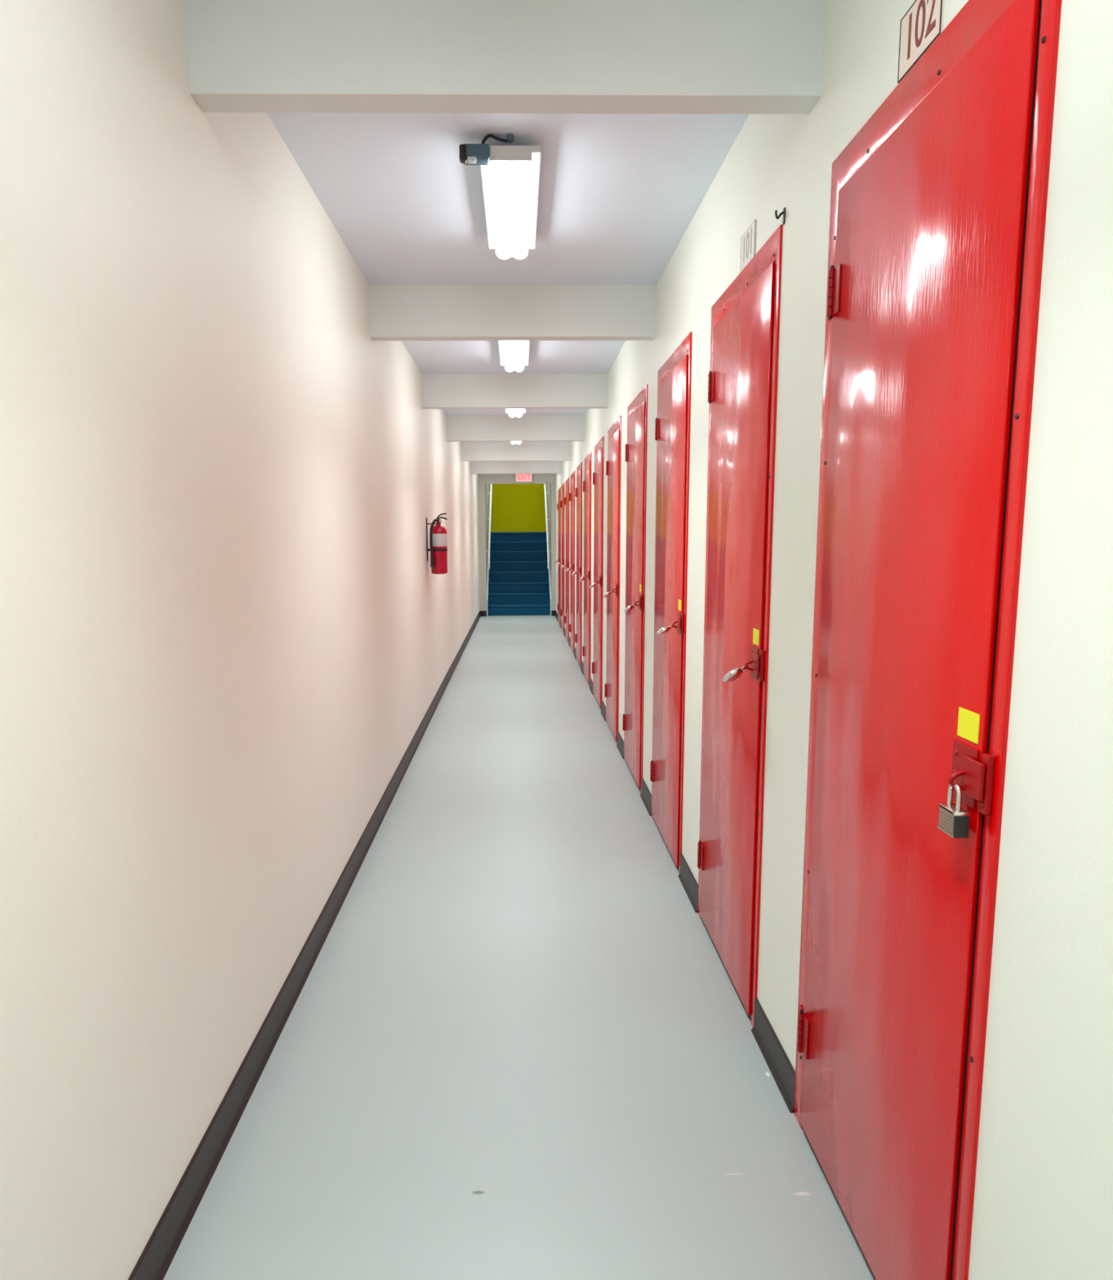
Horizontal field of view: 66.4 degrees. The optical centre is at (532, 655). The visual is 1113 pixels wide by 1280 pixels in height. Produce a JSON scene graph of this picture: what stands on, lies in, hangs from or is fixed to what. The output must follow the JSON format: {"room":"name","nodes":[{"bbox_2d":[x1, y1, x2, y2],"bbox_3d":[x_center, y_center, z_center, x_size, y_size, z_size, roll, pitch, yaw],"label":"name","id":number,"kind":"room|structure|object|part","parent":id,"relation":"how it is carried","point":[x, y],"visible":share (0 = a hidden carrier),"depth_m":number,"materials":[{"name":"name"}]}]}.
{"room":"storage unit corridor","nodes":[
{"label":"storage unit corridor","id":0,"kind":"room"},
{"bbox_2d":[0,0,479,1279],"bbox_3d":[-0.878,-0.626,5.719,0.150,2.717,19.030,0,8,-1],"label":"wall","id":1,"kind":"structure","parent":0,"point":[227,627],"depth_m":1.68,"materials":[{"name":"beige paint"}]},
{"bbox_2d":[128,610,479,1279],"bbox_3d":[-0.790,0.542,5.958,0.015,0.098,18.880,0,8,-1],"label":"baseboard","id":2,"kind":"structure","parent":1,"relation":"attached to","point":[154,1261],"depth_m":2.20,"materials":[{"name":"black rubber"}]},
{"bbox_2d":[426,512,447,573],"bbox_3d":[-0.737,-0.862,6.546,0.160,0.467,0.132,-5,9,-28],"label":"fire extinguisher","id":3,"kind":"object","parent":1,"relation":"attached to","point":[437,533],"visible":1,"depth_m":6.50,"materials":[{"name":"red metal"}]},
{"bbox_2d":[484,484,489,584],"bbox_3d":[-0.926,-2.854,16.607,0.100,3.900,2.950,0,8,-1],"label":"wall","id":4,"kind":"structure","parent":0,"point":[486,486],"depth_m":15.86,"materials":[{"name":"beige paint"}]},
{"bbox_2d":[486,484,492,568],"bbox_3d":[-0.834,-2.504,16.150,0.073,1.639,1.994,0,8,-1],"label":"handrail","id":5,"kind":"object","parent":4,"relation":"attached to","point":[491,485],"visible":0.96,"depth_m":15.87,"materials":[{"name":"white metal"}]},
{"bbox_2d":[266,112,748,415],"bbox_3d":[-0.124,-2.043,5.586,1.673,0.120,19.130,0,8,-1],"label":"ceiling","id":6,"kind":"structure","parent":0,"point":[619,193],"depth_m":3.02,"materials":[{"name":"white paint"}]},
{"bbox_2d":[458,133,513,165],"bbox_3d":[-0.139,-1.521,2.558,0.164,0.083,0.061,0,8,-1],"label":"security camera","id":7,"kind":"object","parent":6,"relation":"attached to","point":[470,154],"visible":0.98,"depth_m":2.54,"materials":[{"name":"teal plastic"}]},
{"bbox_2d":[185,0,824,114],"bbox_3d":[-0.057,-1.347,1.877,1.373,0.240,0.082,0,8,-1],"label":"ceiling beam","id":8,"kind":"structure","parent":6,"relation":"attached to","point":[446,56],"depth_m":1.84,"materials":[{"name":"white paint"}]},
{"bbox_2d":[480,145,541,259],"bbox_3d":[-0.077,-1.575,2.981,0.188,0.092,0.870,0,8,-1],"label":"ceiling light","id":9,"kind":"object","parent":6,"relation":"attached to","point":[510,181],"visible":1,"depth_m":2.83,"materials":[{"name":"white plastic"}]},
{"bbox_2d":[489,161,530,259],"bbox_3d":[-0.077,-1.552,2.984,0.124,0.046,0.846,0,8,-1],"label":"diffuser","id":10,"kind":"object","parent":9,"relation":"attached to","point":[509,181],"depth_m":2.91,"materials":[{"name":"white plastic"}]},
{"bbox_2d":[368,284,656,340],"bbox_3d":[-0.097,-1.657,4.108,1.373,0.240,0.082,0,8,-1],"label":"ceiling beam","id":11,"kind":"structure","parent":6,"relation":"attached to","point":[397,312],"depth_m":4.07,"materials":[{"name":"white paint"}]},
{"bbox_2d":[497,340,529,372],"bbox_3d":[-0.118,-1.896,5.294,0.188,0.092,0.870,0,8,-1],"label":"ceiling light","id":12,"kind":"object","parent":6,"relation":"attached to","point":[513,354],"visible":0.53,"depth_m":5.26,"materials":[{"name":"white plastic"}]},
{"bbox_2d":[503,340,524,372],"bbox_3d":[-0.118,-1.873,5.297,0.124,0.046,0.846,0,8,-1],"label":"diffuser","id":13,"kind":"object","parent":12,"relation":"attached to","point":[513,350],"depth_m":5.24,"materials":[{"name":"white plastic"}]},
{"bbox_2d":[421,373,607,408],"bbox_3d":[-0.136,-1.962,6.310,1.373,0.240,0.082,0,8,-1],"label":"ceiling beam","id":14,"kind":"structure","parent":6,"relation":"attached to","point":[522,390],"depth_m":6.27,"materials":[{"name":"white paint"}]},
{"bbox_2d":[445,415,584,441],"bbox_3d":[-0.174,-2.261,8.469,1.373,0.240,0.082,0,8,-1],"label":"ceiling beam","id":15,"kind":"structure","parent":6,"relation":"attached to","point":[459,428],"depth_m":8.43,"materials":[{"name":"white paint"}]},
{"bbox_2d":[504,408,525,417],"bbox_3d":[-0.157,-2.196,7.463,0.188,0.092,0.870,0,8,-1],"label":"ceiling light","id":16,"kind":"object","parent":6,"relation":"attached to","point":[512,412],"visible":0.44,"depth_m":7.67,"materials":[{"name":"white plastic"}]},
{"bbox_2d":[508,408,522,417],"bbox_3d":[-0.156,-2.173,7.466,0.124,0.046,0.846,0,8,-1],"label":"diffuser","id":17,"kind":"object","parent":16,"relation":"attached to","point":[512,412],"depth_m":7.63,"materials":[{"name":"white plastic"}]},
{"bbox_2d":[461,441,570,461],"bbox_3d":[-0.212,-2.564,10.658,1.373,0.240,0.082,0,8,-1],"label":"ceiling beam","id":18,"kind":"structure","parent":6,"relation":"attached to","point":[470,451],"depth_m":10.62,"materials":[{"name":"white paint"}]},
{"bbox_2d":[510,441,521,444],"bbox_3d":[-0.197,-2.510,9.731,0.188,0.092,0.870,0,8,-1],"label":"ceiling light","id":19,"kind":"object","parent":6,"relation":"attached to","point":[512,442],"visible":0.16,"depth_m":10.02,"materials":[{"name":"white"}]},
{"bbox_2d":[470,461,562,473],"bbox_3d":[-0.250,-2.857,12.767,1.373,0.240,0.082,0,8,-1],"label":"ceiling beam","id":20,"kind":"structure","parent":6,"relation":"attached to","point":[476,467],"depth_m":12.73,"materials":[{"name":"white paint"}]},
{"bbox_2d":[477,473,555,610],"bbox_3d":[-0.284,-2.003,15.196,1.373,2.597,0.100,0,8,-1],"label":"wall","id":21,"kind":"structure","parent":0,"point":[482,478],"depth_m":15.09,"materials":[{"name":"beige paint"}]},
{"bbox_2d":[480,610,486,616],"bbox_3d":[-0.901,-0.754,15.305,0.125,0.098,0.007,0,8,-1],"label":"baseboard","id":22,"kind":"structure","parent":21,"relation":"attached to","point":[482,613],"depth_m":15.30,"materials":[{"name":"black rubber"}]},
{"bbox_2d":[515,473,532,482],"bbox_3d":[-0.163,-3.140,14.966,0.300,0.170,0.048,0,8,-1],"label":"exit sign","id":23,"kind":"object","parent":21,"relation":"attached to","point":[519,477],"visible":0.86,"depth_m":14.94,"materials":[{"name":"red plastic"}]},
{"bbox_2d":[551,610,555,615],"bbox_3d":[0.371,-0.763,15.326,0.079,0.098,0.007,0,8,-1],"label":"baseboard","id":24,"kind":"structure","parent":21,"relation":"attached to","point":[553,612],"depth_m":15.32,"materials":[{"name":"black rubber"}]},
{"bbox_2d":[490,484,545,532],"bbox_3d":[-0.317,-3.068,18.128,1.370,3.900,0.100,0,8,-1],"label":"wall","id":25,"kind":"structure","parent":0,"point":[515,508],"depth_m":18.07,"materials":[{"name":"yellow paint"}]},
{"bbox_2d":[163,615,875,1279],"bbox_3d":[-0.138,0.428,7.544,1.673,0.120,22.330,0,8,-1],"label":"floor","id":26,"kind":"structure","parent":0,"point":[517,1045],"depth_m":2.28,"materials":[{"name":"grey paint"}]},
{"bbox_2d":[486,532,551,616],"bbox_3d":[-0.284,-1.749,16.731,1.170,1.672,3.030,0,8,-1],"label":"staircase","id":27,"kind":"structure","parent":26,"relation":"on","point":[518,575],"depth_m":16.14,"materials":[{"name":"blue paint"}]},
{"bbox_2d":[545,484,551,588],"bbox_3d":[0.344,-2.863,16.628,0.100,3.900,2.950,0,8,-1],"label":"wall","id":28,"kind":"structure","parent":0,"point":[548,486],"depth_m":15.87,"materials":[{"name":"beige paint"}]},
{"bbox_2d":[543,484,550,568],"bbox_3d":[0.273,-2.513,16.169,0.073,1.639,1.994,0,8,-1],"label":"handrail","id":29,"kind":"object","parent":28,"relation":"attached to","point":[544,485],"visible":0.94,"depth_m":15.90,"materials":[{"name":"white metal"}]},
{"bbox_2d":[555,0,1112,1279],"bbox_3d":[0.645,-0.637,5.744,0.150,2.717,19.030,0,8,-1],"label":"wall","id":30,"kind":"structure","parent":0,"point":[1042,1202],"depth_m":1.15,"materials":[{"name":"beige paint"}]},
{"bbox_2d":[556,487,560,624],"bbox_3d":[0.407,-1.598,13.782,0.046,2.176,0.768,0,8,-1],"label":"door","id":31,"kind":"structure","parent":30,"relation":"in","point":[558,508],"depth_m":13.63,"materials":[{"name":"red metal"}]},
{"bbox_3d":[0.422,-1.569,13.776,0.009,2.077,0.668,0,8,-1],"label":"door","id":32,"kind":"part","parent":31,"relation":"part of","materials":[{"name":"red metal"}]},
{"bbox_2d":[560,482,564,632],"bbox_3d":[0.426,-1.444,12.670,0.046,2.176,0.768,0,8,-1],"label":"door","id":33,"kind":"structure","parent":30,"relation":"in","point":[562,491],"depth_m":12.49,"materials":[{"name":"red metal"}]},
{"bbox_3d":[0.442,-1.415,12.664,0.009,2.077,0.668,0,8,-1],"label":"door","id":34,"kind":"part","parent":33,"relation":"part of","materials":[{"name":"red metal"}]},
{"bbox_3d":[0.446,-1.444,12.670,0.007,2.176,0.768,0,8,-1],"label":"frame","id":35,"kind":"part","parent":33,"relation":"part of","materials":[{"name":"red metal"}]},
{"bbox_2d":[564,477,568,640],"bbox_3d":[0.446,-1.290,11.558,0.046,2.176,0.768,0,8,-1],"label":"door","id":36,"kind":"structure","parent":30,"relation":"in","point":[566,487],"depth_m":11.45,"materials":[{"name":"red metal"}]},
{"bbox_3d":[0.461,-1.261,11.553,0.009,2.077,0.668,0,8,-1],"label":"door","id":37,"kind":"part","parent":36,"relation":"part of","materials":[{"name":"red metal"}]},
{"bbox_3d":[0.465,-1.290,11.559,0.007,2.176,0.768,0,8,-1],"label":"frame","id":38,"kind":"part","parent":36,"relation":"part of","materials":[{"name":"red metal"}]},
{"bbox_2d":[568,470,574,653],"bbox_3d":[0.466,-1.136,10.447,0.046,2.176,0.768,0,8,-1],"label":"door","id":39,"kind":"structure","parent":30,"relation":"in","point":[571,495],"depth_m":10.34,"materials":[{"name":"red metal"}]},
{"bbox_3d":[0.481,-1.107,10.441,0.009,2.077,0.668,0,8,-1],"label":"door","id":40,"kind":"part","parent":39,"relation":"part of","materials":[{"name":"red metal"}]},
{"bbox_2d":[573,647,576,658],"bbox_3d":[0.496,-0.030,10.034,0.015,0.098,0.354,0,8,-1],"label":"baseboard","id":41,"kind":"structure","parent":30,"relation":"attached to","point":[575,649],"depth_m":10.02,"materials":[{"name":"black rubber"}]},
{"bbox_2d":[574,462,582,668],"bbox_3d":[0.485,-0.982,9.335,0.046,2.176,0.768,0,8,-1],"label":"door","id":42,"kind":"structure","parent":30,"relation":"in","point":[578,637],"depth_m":9.18,"materials":[{"name":"red metal"}]},
{"bbox_3d":[0.500,-0.953,9.329,0.009,2.077,0.668,0,8,-1],"label":"door","id":43,"kind":"part","parent":42,"relation":"part of","materials":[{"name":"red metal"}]},
{"bbox_2d":[580,660,583,674],"bbox_3d":[0.516,0.124,8.922,0.015,0.098,0.354,0,8,-1],"label":"baseboard","id":44,"kind":"structure","parent":30,"relation":"attached to","point":[582,664],"depth_m":8.88,"materials":[{"name":"black rubber"}]},
{"bbox_2d":[582,450,591,685],"bbox_3d":[0.505,-0.828,8.223,0.046,2.176,0.768,0,8,-1],"label":"door","id":45,"kind":"structure","parent":30,"relation":"in","point":[587,468],"depth_m":8.10,"materials":[{"name":"red metal"}]},
{"bbox_2d":[579,576,586,581],"bbox_3d":[0.459,-0.715,7.920,0.066,0.052,0.049,-6,10,-34],"label":"padlock","id":46,"kind":"object","parent":45,"relation":"attached to","point":[581,579],"visible":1,"depth_m":7.90,"materials":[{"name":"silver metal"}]},
{"bbox_3d":[0.520,-0.798,8.217,0.009,2.077,0.668,0,8,-1],"label":"door","id":47,"kind":"part","parent":45,"relation":"part of","materials":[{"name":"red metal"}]},
{"bbox_2d":[588,677,592,694],"bbox_3d":[0.535,0.278,7.810,0.015,0.098,0.354,0,8,-1],"label":"baseboard","id":48,"kind":"structure","parent":30,"relation":"attached to","point":[590,687],"depth_m":7.82,"materials":[{"name":"black rubber"}]},
{"bbox_2d":[591,435,604,710],"bbox_3d":[0.524,-0.674,7.112,0.046,2.176,0.768,0,8,-1],"label":"door","id":49,"kind":"structure","parent":30,"relation":"in","point":[597,477],"depth_m":6.99,"materials":[{"name":"red metal"}]},
{"bbox_2d":[600,699,605,720],"bbox_3d":[0.555,0.432,6.699,0.015,0.098,0.354,0,8,-1],"label":"baseboard","id":50,"kind":"structure","parent":30,"relation":"attached to","point":[603,707],"depth_m":6.68,"materials":[{"name":"black rubber"}]},
{"bbox_2d":[604,415,621,742],"bbox_3d":[0.544,-0.520,6.000,0.046,2.176,0.768,0,8,-1],"label":"door","id":51,"kind":"structure","parent":30,"relation":"in","point":[613,464],"depth_m":5.88,"materials":[{"name":"red metal"}]},
{"bbox_2d":[602,591,612,597],"bbox_3d":[0.497,-0.409,5.696,0.066,0.046,0.054,-6,10,-35],"label":"padlock","id":52,"kind":"object","parent":51,"relation":"attached to","point":[606,594],"visible":1,"depth_m":5.68,"materials":[{"name":"silver metal"}]},
{"bbox_2d":[616,731,623,759],"bbox_3d":[0.575,0.586,5.587,0.015,0.098,0.354,0,8,-1],"label":"baseboard","id":53,"kind":"structure","parent":30,"relation":"attached to","point":[620,745],"depth_m":5.58,"materials":[{"name":"black rubber"}]},
{"bbox_2d":[622,384,647,793],"bbox_3d":[0.564,-0.366,4.888,0.046,2.176,0.768,0,8,-1],"label":"door","id":54,"kind":"structure","parent":30,"relation":"in","point":[637,411],"depth_m":4.77,"materials":[{"name":"red metal"}]},
{"bbox_2d":[623,604,635,613],"bbox_3d":[0.518,-0.254,4.584,0.066,0.050,0.052,-6,10,-35],"label":"padlock","id":55,"kind":"object","parent":54,"relation":"attached to","point":[628,608],"visible":1,"depth_m":4.57,"materials":[{"name":"silver metal"}]},
{"bbox_2d":[640,777,651,816],"bbox_3d":[0.594,0.740,4.475,0.015,0.098,0.354,0,8,-1],"label":"baseboard","id":56,"kind":"structure","parent":30,"relation":"attached to","point":[646,796],"depth_m":4.47,"materials":[{"name":"black rubber"}]},
{"bbox_2d":[649,331,692,873],"bbox_3d":[0.583,-0.212,3.776,0.046,2.176,0.768,0,8,-1],"label":"door","id":57,"kind":"structure","parent":30,"relation":"in","point":[672,433],"depth_m":3.67,"materials":[{"name":"red metal"}]},
{"bbox_2d":[656,625,672,634],"bbox_3d":[0.535,-0.104,3.472,0.067,0.040,0.059,-7,10,-39],"label":"padlock","id":58,"kind":"object","parent":57,"relation":"attached to","point":[664,629],"visible":1,"depth_m":3.45,"materials":[{"name":"silver metal"}]},
{"bbox_2d":[677,853,697,912],"bbox_3d":[0.614,0.894,3.364,0.015,0.098,0.354,0,8,-1],"label":"baseboard","id":59,"kind":"structure","parent":30,"relation":"attached to","point":[686,877],"depth_m":3.35,"materials":[{"name":"black rubber"}]},
{"bbox_2d":[697,224,782,1026],"bbox_3d":[0.603,-0.058,2.665,0.046,2.176,0.768,0,8,-1],"label":"door","id":60,"kind":"structure","parent":30,"relation":"in","point":[742,376],"depth_m":2.54,"materials":[{"name":"red metal"}]},
{"bbox_2d":[722,666,746,682],"bbox_3d":[0.556,0.053,2.361,0.067,0.048,0.052,-6,9,-34],"label":"padlock","id":61,"kind":"object","parent":60,"relation":"attached to","point":[733,674],"visible":1,"depth_m":2.34,"materials":[{"name":"silver metal"}]},
{"bbox_2d":[739,219,755,272],"bbox_3d":[0.619,-1.177,2.449,0.005,0.100,0.149,0,8,-1],"label":"number plate","id":62,"kind":"object","parent":30,"relation":"attached to","point":[748,240],"visible":0.97,"depth_m":2.44,"materials":[{"name":"white plastic"}]},
{"bbox_2d":[751,997,795,1112],"bbox_3d":[0.634,1.048,2.252,0.015,0.098,0.354,0,8,-1],"label":"baseboard","id":63,"kind":"structure","parent":30,"relation":"attached to","point":[780,1068],"depth_m":2.23,"materials":[{"name":"black rubber"}]},
{"bbox_2d":[774,207,785,224],"bbox_3d":[0.615,-1.096,2.119,0.025,0.038,0.012,0,8,-1],"label":"wall hook","id":64,"kind":"object","parent":30,"relation":"attached to","point":[783,212],"visible":1,"depth_m":2.12,"materials":[{"name":"black metal"}]},
{"bbox_3d":[0.614,-1.098,2.119,0.023,0.021,0.006,0,8,-1],"label":"hook arm","id":65,"kind":"part","parent":64,"relation":"part of","materials":[{"name":"black plastic"}]},
{"bbox_3d":[0.625,-1.096,2.119,0.004,0.038,0.012,0,8,-1],"label":"plate","id":66,"kind":"part","parent":64,"relation":"part of","materials":[{"name":"black plastic"}]},
{"bbox_2d":[897,0,943,83],"bbox_3d":[0.637,-1.035,1.399,0.005,0.100,0.149,0,8,-1],"label":"number plate","id":67,"kind":"object","parent":30,"relation":"attached to","point":[922,24],"visible":1,"depth_m":1.40,"materials":[{"name":"beige plastic"}]},
{"bbox_2d":[793,0,1061,1279],"bbox_3d":[0.623,0.096,1.553,0.046,2.176,0.768,0,8,-1],"label":"door","id":68,"kind":"structure","parent":30,"relation":"in","point":[938,202],"depth_m":1.40,"materials":[{"name":"red metal"}]},
{"bbox_2d":[937,782,968,838],"bbox_3d":[0.615,0.224,1.243,0.024,0.080,0.046,0,8,-1],"label":"padlock","id":69,"kind":"object","parent":68,"relation":"attached to","point":[953,820],"visible":1,"depth_m":1.23,"materials":[{"name":"silver metal"}]},
{"bbox_3d":[0.615,0.225,1.244,0.024,0.006,0.045,0,8,-1],"label":"plate","id":70,"kind":"part","parent":69,"relation":"part of","materials":[{"name":"silver metal"}]},
{"bbox_3d":[0.617,0.247,1.225,0.021,0.032,0.003,0,8,-1],"label":"plate","id":71,"kind":"part","parent":69,"relation":"part of","materials":[{"name":"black metal"}]}
]}

